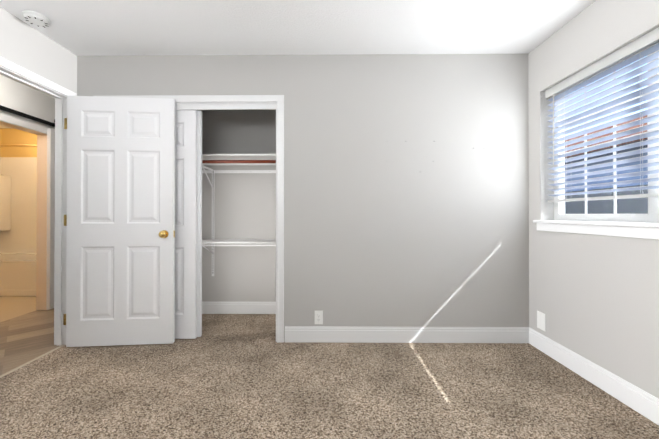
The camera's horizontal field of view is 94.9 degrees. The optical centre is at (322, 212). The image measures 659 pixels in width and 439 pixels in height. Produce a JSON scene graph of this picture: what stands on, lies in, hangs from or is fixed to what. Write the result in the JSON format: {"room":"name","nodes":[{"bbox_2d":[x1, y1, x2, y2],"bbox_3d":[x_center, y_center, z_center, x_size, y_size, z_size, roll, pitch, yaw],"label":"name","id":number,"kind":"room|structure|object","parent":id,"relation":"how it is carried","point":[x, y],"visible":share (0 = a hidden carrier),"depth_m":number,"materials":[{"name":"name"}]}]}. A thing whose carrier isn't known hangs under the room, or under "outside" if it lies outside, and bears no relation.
{"room":"empty bedroom","nodes":[
{"label":"empty bedroom","id":0,"kind":"room"},
{"bbox_2d":[1,128,35,156],"bbox_3d":[-4.137,-0.114,4.817,1.845,2.440,0.100,0,0,1],"label":"wall","id":1,"kind":"structure","parent":0,"point":[10,136],"depth_m":4.78,"materials":[{"name":"brown paint"}]},
{"bbox_2d":[0,157,36,252],"bbox_3d":[-4.153,-0.121,4.397,1.859,1.510,0.740,0,0,1],"label":"surround panel","id":2,"kind":"object","parent":1,"relation":"attached to","point":[18,204],"visible":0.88,"depth_m":4.76,"materials":[{"name":"white plastic"}]},
{"bbox_2d":[0,75,54,129],"bbox_3d":[-3.183,-0.128,2.023,0.115,2.440,6.350,0,0,1],"label":"wall","id":3,"kind":"structure","parent":0,"point":[18,96],"depth_m":3.18,"materials":[{"name":"white paint"}]},
{"bbox_2d":[0,145,36,145],"bbox_3d":[-4.157,-0.885,4.042,1.831,0.085,0.060,0,0,1],"label":"curtain rod","id":4,"kind":"object","parent":3,"relation":"attached to","point":[18,145],"visible":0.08,"depth_m":4.03,"materials":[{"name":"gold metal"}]},
{"bbox_2d":[0,115,46,309],"bbox_3d":[-3.166,0.076,3.057,0.131,2.043,0.846,0,0,1],"label":"trim","id":5,"kind":"structure","parent":3,"relation":"attached to","point":[41,252],"depth_m":3.42,"materials":[{"name":"beige wood"}]},
{"bbox_2d":[0,105,54,126],"bbox_3d":[-3.082,-1.026,3.452,0.058,0.080,2.000,0,0,1],"label":"track","id":6,"kind":"object","parent":3,"relation":"attached to","point":[6,109],"visible":0.46,"depth_m":3.15,"materials":[{"name":"black metal"}]},
{"bbox_2d":[46,119,54,309],"bbox_3d":[-3.039,-0.001,3.852,0.090,2.176,0.920,0,0,1],"label":"barn door","id":7,"kind":"structure","parent":6,"relation":"hanging from","point":[50,215],"depth_m":3.40,"materials":[{"name":"white paint"}]},
{"bbox_2d":[0,296,58,375],"bbox_3d":[-3.618,1.119,2.061,2.975,0.046,6.070,0,0,1],"label":"floor","id":8,"kind":"structure","parent":0,"point":[26,338],"depth_m":2.80,"materials":[{"name":"wood"}]},
{"bbox_2d":[0,253,35,295],"bbox_3d":[-4.153,0.869,4.376,1.859,0.470,0.771,0,0,1],"label":"bathtub","id":9,"kind":"object","parent":8,"relation":"on","point":[17,274],"visible":0.29,"depth_m":4.00,"materials":[{"name":"white plastic"}]},
{"bbox_2d":[0,345,64,377],"bbox_3d":[-2.137,1.092,2.076,0.027,0.008,0.845,0,0,1],"label":"trim","id":10,"kind":"structure","parent":8,"relation":"on","point":[1,376],"depth_m":2.22,"materials":[{"name":"beige"}]},
{"bbox_2d":[0,7,76,93],"bbox_3d":[-2.163,-0.128,2.014,0.115,2.440,6.150,0,0,1],"label":"wall","id":11,"kind":"structure","parent":0,"point":[28,47],"depth_m":2.22,"materials":[{"name":"grey paint"}]},
{"bbox_2d":[0,57,76,345],"bbox_3d":[-2.163,0.038,2.082,0.147,2.108,0.969,0,0,1],"label":"trim","id":12,"kind":"structure","parent":11,"relation":"attached to","point":[22,75],"depth_m":2.50,"materials":[{"name":"white wood"}]},
{"bbox_2d":[63,118,66,324],"bbox_3d":[-2.118,0.072,2.502,0.034,1.710,0.002,0,0,1],"label":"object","id":13,"kind":"structure","parent":12,"relation":"attached to","point":[65,127],"depth_m":2.50,"materials":[{"name":"gold metal"}]},
{"bbox_2d":[66,95,174,346],"bbox_3d":[-1.655,0.067,2.519,0.843,2.030,0.164,0,0,1],"label":"bedroom door","id":14,"kind":"structure","parent":12,"relation":"attached to","point":[120,258],"depth_m":2.48,"materials":[{"name":"white paint"}]},
{"bbox_2d":[197,110,275,301],"bbox_3d":[-1.141,-0.123,3.054,1.910,2.440,0.720,0,0,1],"label":"wall","id":15,"kind":"structure","parent":0,"point":[244,205],"depth_m":3.30,"materials":[{"name":"grey paint"}]},
{"bbox_2d":[202,154,275,275],"bbox_3d":[-1.196,0.053,3.117,1.798,1.269,0.363,0,0,1],"label":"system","id":16,"kind":"object","parent":15,"relation":"attached to","point":[238,159],"visible":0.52,"depth_m":3.14,"materials":[{"name":"white metal"}]},
{"bbox_2d":[202,301,275,313],"bbox_3d":[-1.193,1.032,3.286,1.800,0.132,0.016,0,0,1],"label":"baseboard","id":17,"kind":"structure","parent":15,"relation":"attached to","point":[208,307],"depth_m":3.28,"materials":[{"name":"white wood"}]},
{"bbox_2d":[0,0,595,127],"bbox_3d":[-1.633,-1.398,2.066,7.145,0.100,6.250,0,0,1],"label":"ceiling","id":18,"kind":"structure","parent":0,"point":[195,27],"depth_m":2.18,"materials":[{"name":"white paint"}]},
{"bbox_2d":[22,10,50,27],"bbox_3d":[-1.965,-1.329,2.083,0.144,0.038,0.144,0,0,1],"label":"smoke detector","id":19,"kind":"object","parent":18,"relation":"attached to","point":[37,19],"visible":0.96,"depth_m":2.06,"materials":[{"name":"white plastic"}]},
{"bbox_2d":[77,54,528,341],"bbox_3d":[-0.098,-0.125,2.627,4.005,2.440,0.115,0,0,1],"label":"wall","id":20,"kind":"structure","parent":0,"point":[426,224],"depth_m":2.56,"materials":[{"name":"grey paint"}]},
{"bbox_2d":[175,110,197,338],"bbox_3d":[-1.481,0.096,2.623,0.785,1.975,0.034,0,0,1],"label":"slider","id":21,"kind":"object","parent":20,"relation":"attached to","point":[186,224],"visible":0.27,"depth_m":2.60,"materials":[{"name":"white paint"}]},
{"bbox_2d":[101,95,283,342],"bbox_3d":[-1.135,0.049,2.626,1.624,2.092,0.135,0,0,1],"label":"trim","id":22,"kind":"structure","parent":20,"relation":"attached to","point":[229,102],"depth_m":2.56,"materials":[{"name":"white wood"}]},
{"bbox_2d":[197,111,201,336],"bbox_3d":[-1.454,0.096,2.663,0.785,1.975,0.034,0,0,1],"label":"slider","id":23,"kind":"object","parent":20,"relation":"attached to","point":[199,227],"depth_m":2.64,"materials":[{"name":"white paint"}]},
{"bbox_2d":[315,311,322,323],"bbox_3d":[-0.029,0.887,2.560,0.070,0.114,0.007,0,0,1],"label":"outlet","id":24,"kind":"object","parent":20,"relation":"attached to","point":[318,317],"visible":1,"depth_m":2.56,"materials":[{"name":"white plastic"}]},
{"bbox_2d":[285,326,528,342],"bbox_3d":[0.715,1.029,2.549,2.060,0.132,0.014,0,0,1],"label":"baseboard","id":25,"kind":"structure","parent":20,"relation":"attached to","point":[334,334],"depth_m":2.54,"materials":[{"name":"white wood"}]},
{"bbox_2d":[0,314,658,438],"bbox_3d":[-0.194,1.112,1.139,3.890,0.050,4.290,0,0,1],"label":"floor carpet","id":26,"kind":"object","parent":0,"point":[235,376],"visible":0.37,"depth_m":1.82,"materials":[{"name":"beige carpet"}]},
{"bbox_2d":[528,0,658,398],"bbox_3d":[1.808,-0.135,0.784,0.160,2.440,3.765,0,0,1],"label":"wall","id":27,"kind":"structure","parent":0,"point":[594,299],"depth_m":1.95,"materials":[{"name":"grey paint"}]},
{"bbox_2d":[537,311,544,330],"bbox_3d":[1.740,0.859,2.403,0.006,0.136,0.088,0,0,1],"label":"outlet","id":28,"kind":"object","parent":27,"relation":"attached to","point":[541,320],"visible":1,"depth_m":2.40,"materials":[{"name":"white plastic"}]},
{"bbox_2d":[529,327,658,424],"bbox_3d":[1.721,1.019,0.772,0.014,0.132,3.541,0,0,1],"label":"baseboard","id":29,"kind":"structure","parent":27,"relation":"attached to","point":[638,400],"depth_m":1.87,"materials":[{"name":"white wood"}]},
{"bbox_2d":[533,220,658,239],"bbox_3d":[1.773,0.097,1.686,0.137,0.084,1.540,0,0,1],"label":"window sill","id":30,"kind":"structure","parent":27,"relation":"attached to","point":[645,230],"depth_m":1.85,"materials":[{"name":"white wood"}]},
{"bbox_2d":[540,24,658,219],"bbox_3d":[1.789,-0.458,1.689,0.105,1.027,1.454,0,0,1],"label":"window frame","id":31,"kind":"structure","parent":27,"relation":"attached to","point":[549,156],"depth_m":2.41,"materials":[{"name":"white paint"}]},
{"bbox_2d":[554,41,658,222],"bbox_3d":[1.866,-0.457,1.688,0.050,1.025,1.450,0,0,1],"label":"window","id":32,"kind":"structure","parent":27,"relation":"in","point":[651,215],"depth_m":1.93,"materials":[{"name":"white plastic"}]},
{"bbox_2d":[545,27,658,201],"bbox_3d":[1.782,-0.526,1.679,0.069,0.883,1.414,0,0,1],"label":"window blinds","id":33,"kind":"object","parent":32,"relation":"attached to","point":[640,43],"visible":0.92,"depth_m":1.88,"materials":[{"name":"white plastic"}]},
{"label":"outside","id":34,"kind":"structure","parent":0,"visible":0},
{"bbox_3d":[8.945,1.491,1.777,14.095,0.100,28.000,0,0,1],"label":"ground","id":35,"kind":"structure","parent":34,"visible":0},
{"bbox_2d":[565,184,647,213],"bbox_3d":[4.093,0.541,1.827,0.200,1.800,24.000,0,0,1],"label":"fence","id":36,"kind":"object","parent":35,"relation":"on","point":[607,206],"depth_m":4.24,"materials":[{"name":"grey wood"}]},
{"bbox_2d":[565,115,647,191],"bbox_3d":[9.024,-1.005,1.790,5.938,4.891,23.000,0,0,1],"label":"neighbouring house","id":37,"kind":"structure","parent":35,"relation":"on","point":[618,166],"depth_m":7.04,"materials":[{"name":"blue paint"}]}
]}

